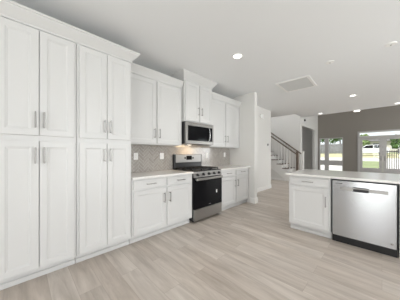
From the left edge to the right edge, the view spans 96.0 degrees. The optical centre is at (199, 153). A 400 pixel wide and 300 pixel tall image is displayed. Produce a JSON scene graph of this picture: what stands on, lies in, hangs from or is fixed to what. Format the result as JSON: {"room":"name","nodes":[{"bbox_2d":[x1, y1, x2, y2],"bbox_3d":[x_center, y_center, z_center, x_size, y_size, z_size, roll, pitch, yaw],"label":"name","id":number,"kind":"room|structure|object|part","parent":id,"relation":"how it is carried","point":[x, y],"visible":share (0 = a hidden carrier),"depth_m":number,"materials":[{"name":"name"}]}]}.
{"room":"kitchen","nodes":[
{"label":"kitchen","id":0,"kind":"room"},
{"bbox_2d":[0,179,399,299],"bbox_3d":[2.514,1.295,3.964,16.150,0.120,11.100,0,0,-45],"label":"floor","id":1,"kind":"structure","parent":0,"point":[245,251],"depth_m":1.92,"materials":[{"name":"brown wood"}]},
{"bbox_2d":[0,16,75,289],"bbox_3d":[-1.757,0.015,1.945,0.608,2.440,0.659,0,0,-45],"label":"pantry cabinet","id":2,"kind":"object","parent":1,"relation":"on","point":[38,67],"visible":1,"depth_m":1.73,"materials":[{"name":"grey paint"}]},
{"bbox_3d":[-1.664,-0.681,1.648,0.280,1.017,0.020,0,0,-45],"label":"door","id":3,"kind":"part","parent":2,"relation":"part of","materials":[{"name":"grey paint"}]},
{"bbox_3d":[-1.664,0.496,1.648,0.280,1.226,0.020,0,0,-45],"label":"door","id":4,"kind":"part","parent":2,"relation":"part of","materials":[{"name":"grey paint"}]},
{"bbox_3d":[-1.461,-0.681,1.849,0.280,1.017,0.020,0,0,-45],"label":"door","id":5,"kind":"part","parent":2,"relation":"part of","materials":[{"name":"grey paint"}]},
{"bbox_3d":[-1.461,0.496,1.849,0.280,1.226,0.020,0,0,-45],"label":"door","id":6,"kind":"part","parent":2,"relation":"part of","materials":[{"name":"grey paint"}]},
{"bbox_2d":[0,0,139,63],"bbox_3d":[-1.531,-1.268,2.153,1.392,0.124,0.681,0,0,-45],"label":"crown molding","id":7,"kind":"structure","parent":2,"relation":"on","point":[9,9],"depth_m":1.84,"materials":[{"name":"grey paint"}]},
{"bbox_2d":[75,44,130,262],"bbox_3d":[-1.322,0.015,2.376,0.608,2.440,0.659,0,0,-45],"label":"pantry cabinet","id":8,"kind":"object","parent":1,"relation":"on","point":[103,81],"visible":1,"depth_m":2.13,"materials":[{"name":"grey paint"}]},
{"bbox_3d":[-1.229,-0.681,2.079,0.280,1.017,0.020,0,0,-45],"label":"door","id":9,"kind":"part","parent":8,"relation":"part of","materials":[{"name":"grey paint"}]},
{"bbox_3d":[-1.229,0.496,2.079,0.280,1.226,0.020,0,0,-45],"label":"door","id":10,"kind":"part","parent":8,"relation":"part of","materials":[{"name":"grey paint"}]},
{"bbox_3d":[-1.026,-0.681,2.280,0.280,1.017,0.020,0,0,-45],"label":"door","id":11,"kind":"part","parent":8,"relation":"part of","materials":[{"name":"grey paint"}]},
{"bbox_3d":[-1.026,0.496,2.280,0.280,1.226,0.020,0,0,-45],"label":"door","id":12,"kind":"part","parent":8,"relation":"part of","materials":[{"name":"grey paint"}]},
{"bbox_2d":[129,174,191,243],"bbox_3d":[-0.715,0.794,2.976,1.086,0.882,0.659,0,0,-45],"label":"base cabinet","id":13,"kind":"object","parent":1,"relation":"on","point":[159,204],"visible":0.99,"depth_m":2.69,"materials":[{"name":"grey paint"}]},
{"bbox_3d":[-0.712,0.432,2.590,0.506,0.122,0.020,0,0,-45],"label":"drawer","id":14,"kind":"part","parent":13,"relation":"part of","materials":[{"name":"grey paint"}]},
{"bbox_3d":[-0.712,0.814,2.590,0.506,0.590,0.020,0,0,-45],"label":"door","id":15,"kind":"part","parent":13,"relation":"part of","materials":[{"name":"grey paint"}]},
{"bbox_2d":[131,170,193,179],"bbox_3d":[-0.718,0.337,2.980,1.086,0.031,0.627,0,0,-45],"label":"countertop","id":16,"kind":"structure","parent":13,"relation":"on","point":[162,173],"depth_m":2.87,"materials":[{"name":"white stone"}]},
{"bbox_3d":[-0.329,0.432,2.968,0.506,0.122,0.020,0,0,-45],"label":"drawer","id":17,"kind":"part","parent":13,"relation":"part of","materials":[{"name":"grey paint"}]},
{"bbox_3d":[-0.329,0.814,2.968,0.506,0.590,0.020,0,0,-45],"label":"door","id":18,"kind":"part","parent":13,"relation":"part of","materials":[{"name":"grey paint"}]},
{"bbox_2d":[173,154,222,221],"bbox_3d":[-0.036,0.627,3.613,0.763,1.215,0.684,0,0,-45],"label":"range","id":19,"kind":"object","parent":1,"relation":"on","point":[206,180],"visible":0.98,"depth_m":3.42,"materials":[{"name":"black metal"}]},
{"bbox_3d":[-0.229,0.104,3.808,0.703,0.162,0.010,0,0,-45],"label":"steel panel","id":20,"kind":"part","parent":19,"relation":"part of","materials":[{"name":"silver metal"}]},
{"bbox_2d":[173,168,220,171],"bbox_3d":[-0.059,0.324,3.636,0.763,0.013,0.618,0,0,-45],"label":"cooktop","id":21,"kind":"object","parent":19,"relation":"in","point":[182,169],"depth_m":3.44,"materials":[{"name":"black metal"}]},
{"bbox_3d":[0.160,1.091,3.415,0.755,0.197,0.044,0,0,-45],"label":"storage drawer","id":22,"kind":"part","parent":19,"relation":"part of","materials":[{"name":"silver metal"}]},
{"bbox_3d":[0.161,0.710,3.414,0.755,0.550,0.048,0,0,-45],"label":"oven door","id":23,"kind":"part","parent":19,"relation":"part of","materials":[{"name":"black glass"}]},
{"bbox_3d":[0.144,0.380,3.431,0.759,0.099,0.080,0,0,-45],"label":"control panel","id":24,"kind":"part","parent":19,"relation":"part of","materials":[{"name":"silver metal"}]},
{"bbox_3d":[0.185,0.461,3.389,0.723,0.045,0.055,0,0,-45],"label":"handle","id":25,"kind":"part","parent":19,"relation":"part of","materials":[{"name":"silver metal"}]},
{"bbox_2d":[221,168,248,210],"bbox_3d":[0.627,0.794,4.303,1.138,0.882,0.659,0,0,-45],"label":"base cabinet","id":26,"kind":"object","parent":1,"relation":"on","point":[235,182],"visible":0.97,"depth_m":4.07,"materials":[{"name":"grey paint"}]},
{"bbox_3d":[0.616,0.432,3.903,0.517,0.122,0.020,0,0,-45],"label":"drawer","id":27,"kind":"part","parent":26,"relation":"part of","materials":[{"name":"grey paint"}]},
{"bbox_3d":[0.616,0.814,3.903,0.517,0.590,0.020,0,0,-45],"label":"door","id":28,"kind":"part","parent":26,"relation":"part of","materials":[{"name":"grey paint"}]},
{"bbox_2d":[212,165,249,170],"bbox_3d":[0.628,0.337,4.311,1.153,0.031,0.627,0,0,-45],"label":"countertop","id":29,"kind":"structure","parent":26,"relation":"on","point":[226,167],"depth_m":4.20,"materials":[{"name":"white stone"}]},
{"bbox_3d":[1.006,0.432,4.289,0.517,0.122,0.020,0,0,-45],"label":"drawer","id":30,"kind":"part","parent":26,"relation":"part of","materials":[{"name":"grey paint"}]},
{"bbox_3d":[1.006,0.814,4.289,0.517,0.590,0.020,0,0,-45],"label":"door","id":31,"kind":"part","parent":26,"relation":"part of","materials":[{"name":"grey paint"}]},
{"bbox_2d":[271,132,303,180],"bbox_3d":[3.337,-0.609,9.174,0.868,3.687,3.528,0,0,-45],"label":"staircase","id":32,"kind":"structure","parent":1,"relation":"on","point":[279,167],"depth_m":8.32,"materials":[{"name":"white wood"}]},
{"bbox_3d":[2.826,1.190,9.110,0.019,0.090,2.900,0,0,-45],"label":"baseboard","id":33,"kind":"part","parent":32,"relation":"part of","materials":[{"name":"white paint"}]},
{"bbox_3d":[3.044,-1.190,8.939,0.064,2.524,3.250,0,0,-45],"label":"handrail","id":34,"kind":"part","parent":32,"relation":"part of","materials":[{"name":"brown wood"}]},
{"bbox_3d":[3.577,-1.190,9.466,0.064,2.524,3.250,0,0,-45],"label":"handrail","id":35,"kind":"part","parent":32,"relation":"part of","materials":[{"name":"brown wood"}]},
{"bbox_3d":[4.201,0.477,7.769,0.116,1.135,0.116,0,0,-45],"label":"newel post","id":36,"kind":"part","parent":32,"relation":"part of","materials":[{"name":"brown wood"}]},
{"bbox_3d":[4.734,0.477,8.297,0.116,1.135,0.116,0,0,-45],"label":"newel post","id":37,"kind":"part","parent":32,"relation":"part of","materials":[{"name":"white paint"}]},
{"bbox_2d":[289,175,331,238],"bbox_3d":[1.841,0.794,2.936,0.643,0.882,0.563,0,0,-45],"label":"base cabinet","id":38,"kind":"object","parent":1,"relation":"on","point":[310,198],"visible":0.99,"depth_m":2.72,"materials":[{"name":"grey paint"}]},
{"bbox_3d":[1.650,0.432,2.747,0.020,0.122,0.521,0,0,-45],"label":"drawer","id":39,"kind":"part","parent":38,"relation":"part of","materials":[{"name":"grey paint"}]},
{"bbox_3d":[1.650,0.814,2.747,0.020,0.590,0.521,0,0,-45],"label":"door","id":40,"kind":"part","parent":38,"relation":"part of","materials":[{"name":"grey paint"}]},
{"bbox_2d":[285,169,399,183],"bbox_3d":[2.799,0.337,2.329,1.105,0.031,2.875,0,0,-45],"label":"countertop","id":41,"kind":"structure","parent":38,"relation":"on","point":[345,175],"depth_m":2.62,"materials":[{"name":"white stone"}]},
{"bbox_2d":[332,179,397,257],"bbox_3d":[2.275,0.799,2.509,0.606,0.872,0.628,0,0,-45],"label":"dishwasher","id":42,"kind":"object","parent":1,"relation":"on","point":[364,213],"visible":0.99,"depth_m":2.28,"materials":[{"name":"silver metal"}]},
{"bbox_3d":[2.072,0.473,2.295,0.016,0.040,0.455,0,0,-45],"label":"handle","id":43,"kind":"part","parent":42,"relation":"part of","materials":[{"name":"silver metal"}]},
{"bbox_2d":[398,184,399,256],"bbox_3d":[2.815,0.794,1.951,0.643,0.882,0.898,0,0,-45],"label":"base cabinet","id":44,"kind":"object","parent":1,"relation":"on","point":[398,184],"visible":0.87,"depth_m":2.11,"materials":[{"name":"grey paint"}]},
{"bbox_2d":[11,0,399,117],"bbox_3d":[0.989,-1.670,2.455,11.860,0.320,11.100,0,0,-45],"label":"ceiling","id":45,"kind":"structure","parent":0,"point":[278,41],"depth_m":2.45,"materials":[{"name":"white paint"}]},
{"bbox_2d":[232,53,242,58],"bbox_3d":[0.582,-1.506,2.791,0.176,0.008,0.176,0,0,-45],"label":"recessed light","id":46,"kind":"object","parent":45,"relation":"in","point":[236,55],"visible":1,"depth_m":2.78,"materials":[{"name":"white plastic"}]},
{"bbox_2d":[276,75,316,91],"bbox_3d":[2.115,-1.503,3.948,0.640,0.014,0.740,0,0,43],"label":"ceiling vent","id":47,"kind":"object","parent":45,"relation":"in","point":[304,82],"visible":1,"depth_m":3.92,"materials":[{"name":"white plastic"}]},
{"bbox_2d":[385,41,396,46],"bbox_3d":[2.635,-1.500,2.484,0.124,0.020,0.124,0,0,-45],"label":"junction box","id":48,"kind":"object","parent":45,"relation":"attached to","point":[393,43],"visible":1,"depth_m":2.48,"materials":[{"name":"white plastic"}]},
{"bbox_2d":[230,92,256,202],"bbox_3d":[1.069,-0.138,4.785,0.130,2.745,0.900,0,0,-45],"label":"wall","id":49,"kind":"structure","parent":0,"point":[246,154],"depth_m":4.54,"materials":[{"name":"white paint"}]},
{"bbox_2d":[250,197,257,203],"bbox_3d":[1.184,1.167,4.669,0.162,0.135,0.606,0,0,-45],"label":"baseboard","id":50,"kind":"structure","parent":49,"relation":"attached to","point":[252,200],"depth_m":4.44,"materials":[{"name":"white paint"}]},
{"bbox_2d":[257,106,270,187],"bbox_3d":[1.665,-0.138,5.789,2.130,2.745,0.310,0,0,-45],"label":"wall","id":51,"kind":"structure","parent":0,"point":[263,125],"depth_m":6.03,"materials":[{"name":"white paint"}]},
{"bbox_2d":[257,184,270,191],"bbox_3d":[1.791,1.167,5.684,2.130,0.135,0.016,0,0,-45],"label":"baseboard","id":52,"kind":"structure","parent":51,"relation":"attached to","point":[266,187],"depth_m":6.02,"materials":[{"name":"white paint"}]},
{"bbox_2d":[271,114,297,170],"bbox_3d":[3.364,-1.365,9.938,0.240,5.200,3.799,0,0,-45],"label":"wall","id":53,"kind":"structure","parent":0,"point":[285,128],"depth_m":8.86,"materials":[{"name":"white paint"}]},
{"bbox_2d":[298,115,317,169],"bbox_3d":[5.809,-1.365,9.599,3.240,5.200,0.120,0,0,-45],"label":"wall","id":54,"kind":"structure","parent":0,"point":[311,122],"depth_m":10.02,"materials":[{"name":"white paint"}]},
{"bbox_2d":[302,105,399,171],"bbox_3d":[8.255,-1.365,9.536,0.150,5.200,11.250,0,0,-45],"label":"wall","id":55,"kind":"structure","parent":0,"point":[347,125],"depth_m":9.63,"materials":[{"name":"grey paint"}]},
{"bbox_2d":[319,137,342,170],"bbox_3d":[7.477,0.107,10.278,0.112,1.975,1.100,0,0,-45],"label":"window","id":56,"kind":"structure","parent":55,"relation":"in","point":[326,162],"depth_m":10.35,"materials":[{"name":"grey paint"}]},
{"bbox_3d":[7.624,0.535,10.132,0.090,0.280,0.615,0,0,-45],"label":"rail","id":57,"kind":"part","parent":56,"relation":"part of","materials":[{"name":"grey paint"}]},
{"bbox_2d":[359,137,382,172],"bbox_3d":[8.613,0.212,9.086,0.104,2.005,0.862,0,0,-45],"label":"door","id":58,"kind":"structure","parent":55,"relation":"in","point":[361,169],"depth_m":9.04,"materials":[{"name":"grey paint"}]},
{"bbox_2d":[358,129,399,171],"bbox_3d":[8.942,0.050,8.802,0.145,2.370,1.860,0,0,-45],"label":"trim","id":59,"kind":"structure","parent":55,"relation":"attached to","point":[392,129],"depth_m":9.00,"materials":[{"name":"grey paint"}]},
{"bbox_2d":[359,130,399,136],"bbox_3d":[8.944,-0.970,8.804,0.040,0.210,1.740,0,0,-45],"label":"window","id":60,"kind":"structure","parent":55,"relation":"in","point":[397,130],"depth_m":8.86,"materials":[{"name":"white paint"}]},
{"bbox_2d":[383,136,399,173],"bbox_3d":[9.223,0.212,8.469,0.104,2.005,0.862,0,0,-45],"label":"door","id":61,"kind":"structure","parent":55,"relation":"in","point":[385,170],"depth_m":8.70,"materials":[{"name":"grey paint"}]},
{"bbox_3d":[-1.928,-0.137,2.348,7.560,2.745,0.150,0,0,-45],"label":"wall","id":62,"kind":"structure","parent":0,"visible":0},
{"bbox_2d":[131,145,229,172],"bbox_3d":[-0.258,0.033,3.887,3.010,0.595,0.011,0,0,-45],"label":"wall","id":63,"kind":"structure","parent":62,"relation":"attached to","point":[149,159],"depth_m":3.51,"materials":[{"name":"beige tile"}]},
{"bbox_2d":[131,63,183,145],"bbox_3d":[-0.812,-0.737,3.070,1.082,1.187,0.369,0,0,-45],"label":"upper cabinet","id":64,"kind":"object","parent":63,"relation":"attached to","point":[156,97],"visible":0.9,"depth_m":2.94,"materials":[{"name":"grey paint"}]},
{"bbox_3d":[-0.908,-0.676,2.789,0.507,1.027,0.020,0,0,-45],"label":"door","id":65,"kind":"part","parent":64,"relation":"part of","materials":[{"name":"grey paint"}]},
{"bbox_3d":[-0.706,-1.268,2.962,1.082,0.125,0.060,0,0,-45],"label":"crown molding","id":66,"kind":"part","parent":64,"relation":"part of","materials":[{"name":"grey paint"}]},
{"bbox_3d":[-0.531,-0.676,3.163,0.507,1.027,0.020,0,0,-45],"label":"door","id":67,"kind":"part","parent":64,"relation":"part of","materials":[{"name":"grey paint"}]},
{"bbox_2d":[170,69,216,124],"bbox_3d":[-0.121,-1.052,3.690,0.936,0.910,0.458,0,0,-45],"label":"upper cabinet","id":68,"kind":"object","parent":62,"relation":"attached to","point":[196,89],"visible":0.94,"depth_m":3.50,"materials":[{"name":"grey paint"}]},
{"bbox_3d":[-0.145,-0.984,3.450,0.349,0.733,0.020,0,0,-45],"label":"door","id":69,"kind":"part","parent":68,"relation":"part of","materials":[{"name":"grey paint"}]},
{"bbox_3d":[-0.121,-1.436,3.690,0.936,0.142,0.458,0,0,-45],"label":"crown molding","id":70,"kind":"part","parent":68,"relation":"part of","materials":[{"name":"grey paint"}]},
{"bbox_2d":[182,121,213,145],"bbox_3d":[-0.110,-0.385,3.679,0.757,0.414,0.474,0,0,-45],"label":"microwave","id":71,"kind":"object","parent":68,"relation":"attached to","point":[193,133],"visible":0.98,"depth_m":3.49,"materials":[{"name":"silver metal"}]},
{"bbox_3d":[-0.049,-0.382,3.517,0.533,0.280,0.040,0,0,-45],"label":"glass","id":72,"kind":"part","parent":71,"relation":"part of","materials":[{"name":"black glass"}]},
{"bbox_3d":[0.194,-0.382,3.756,0.145,0.280,0.042,0,0,-45],"label":"control panel","id":73,"kind":"part","parent":71,"relation":"part of","materials":[{"name":"silver metal"}]},
{"bbox_3d":[0.120,-0.984,3.712,0.349,0.733,0.020,0,0,-45],"label":"door","id":74,"kind":"part","parent":68,"relation":"part of","materials":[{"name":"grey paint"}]},
{"bbox_2d":[200,92,240,147],"bbox_3d":[0.533,-0.737,4.400,1.155,1.187,0.369,0,0,-45],"label":"upper cabinet","id":75,"kind":"object","parent":62,"relation":"attached to","point":[225,110],"visible":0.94,"depth_m":4.28,"materials":[{"name":"grey paint"}]},
{"bbox_3d":[0.415,-0.676,4.098,0.518,1.027,0.020,0,0,-45],"label":"door","id":76,"kind":"part","parent":75,"relation":"part of","materials":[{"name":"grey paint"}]},
{"bbox_3d":[0.640,-1.268,4.293,1.155,0.125,0.060,0,0,-45],"label":"crown molding","id":77,"kind":"part","parent":75,"relation":"part of","materials":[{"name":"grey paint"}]},
{"bbox_3d":[0.801,-0.676,4.480,0.518,1.027,0.020,0,0,-45],"label":"door","id":78,"kind":"part","parent":75,"relation":"part of","materials":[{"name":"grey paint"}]},
{"label":"outside","id":79,"kind":"structure","parent":0,"visible":0},
{"bbox_2d":[388,161,399,168],"bbox_3d":[18.721,1.058,14.120,7.480,0.458,5.750,0,0,-45],"label":"driveway","id":80,"kind":"structure","parent":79,"point":[391,162],"depth_m":15.39,"materials":[{"name":"concrete"}]},
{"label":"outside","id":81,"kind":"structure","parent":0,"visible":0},
{"bbox_2d":[363,161,378,167],"bbox_3d":[9.302,1.442,19.748,13.000,1.187,75.000,0,0,-45],"label":"lawn","id":82,"kind":"structure","parent":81,"point":[366,164],"depth_m":16.68,"materials":[{"name":"green plant"}]},
{"bbox_2d":[387,150,399,168],"bbox_3d":[12.969,0.572,10.351,0.040,1.540,3.280,0,0,-45],"label":"iron fence","id":83,"kind":"object","parent":82,"relation":"on","point":[389,151],"visible":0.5,"depth_m":11.20,"materials":[{"name":"black paint"}]},
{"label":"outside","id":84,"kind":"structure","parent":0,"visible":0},
{"bbox_2d":[321,154,399,157],"bbox_3d":[22.277,0.617,32.581,12.500,1.164,75.000,0,0,-45],"label":"lawn","id":85,"kind":"structure","parent":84,"point":[322,155],"depth_m":28.09,"materials":[{"name":"green plant"}]},
{"bbox_2d":[363,144,389,153],"bbox_3d":[26.372,-0.521,28.085,1.848,1.619,4.541,0,0,-45],"label":"car","id":86,"kind":"object","parent":85,"relation":"on","point":[367,148],"visible":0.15,"depth_m":27.23,"materials":[{"name":"white paint"}]},
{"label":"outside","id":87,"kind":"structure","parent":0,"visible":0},
{"bbox_3d":[42.719,-0.115,52.798,45.000,1.500,75.000,0,0,-45],"label":"lawn","id":88,"kind":"structure","parent":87,"visible":0},
{"bbox_2d":[321,144,341,153],"bbox_3d":[21.985,-0.955,42.077,0.062,1.980,23.085,0,0,-45],"label":"fence","id":89,"kind":"object","parent":88,"relation":"on","point":[331,146],"visible":0.11,"depth_m":36.73,"materials":[{"name":"grey wood"}]},
{"bbox_2d":[329,138,341,143],"bbox_3d":[29.906,-3.527,38.774,4.359,7.484,4.065,0,0,-45],"label":"tree","id":90,"kind":"object","parent":88,"relation":"on","point":[334,140],"visible":0.11,"depth_m":38.71,"materials":[{"name":"green plant"}]},
{"bbox_2d":[360,134,369,146],"bbox_3d":[31.250,-1.752,34.608,2.933,4.014,2.236,0,0,-26],"label":"tree","id":91,"kind":"object","parent":88,"relation":"on","point":[365,142],"visible":0.43,"depth_m":33.77,"materials":[{"name":"green plant"}]},
{"bbox_2d":[369,139,397,150],"bbox_3d":[46.348,-2.015,44.151,9.400,4.300,16.000,0,0,-45],"label":"house","id":92,"kind":"structure","parent":88,"relation":"on","point":[372,142],"depth_m":41.55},
{"bbox_2d":[390,134,399,153],"bbox_3d":[33.975,-1.543,30.933,2.109,3.616,1.941,0,0,-35],"label":"tree","id":93,"kind":"object","parent":88,"relation":"on","point":[395,143],"visible":0.7,"depth_m":30.84,"materials":[{"name":"green plant"}]},
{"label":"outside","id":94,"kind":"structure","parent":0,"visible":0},
{"bbox_2d":[321,157,399,161],"bbox_3d":[15.878,1.024,26.252,5.500,0.848,75.000,0,0,-45],"label":"street","id":95,"kind":"structure","parent":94,"point":[322,158],"depth_m":22.06,"materials":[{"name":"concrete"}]},
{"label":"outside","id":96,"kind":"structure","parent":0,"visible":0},
{"bbox_2d":[321,160,341,170],"bbox_3d":[9.442,1.181,19.606,12.960,0.705,11.400,0,0,-45],"label":"driveway","id":97,"kind":"structure","parent":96,"point":[331,167],"depth_m":15.19,"materials":[{"name":"concrete"}]}
]}

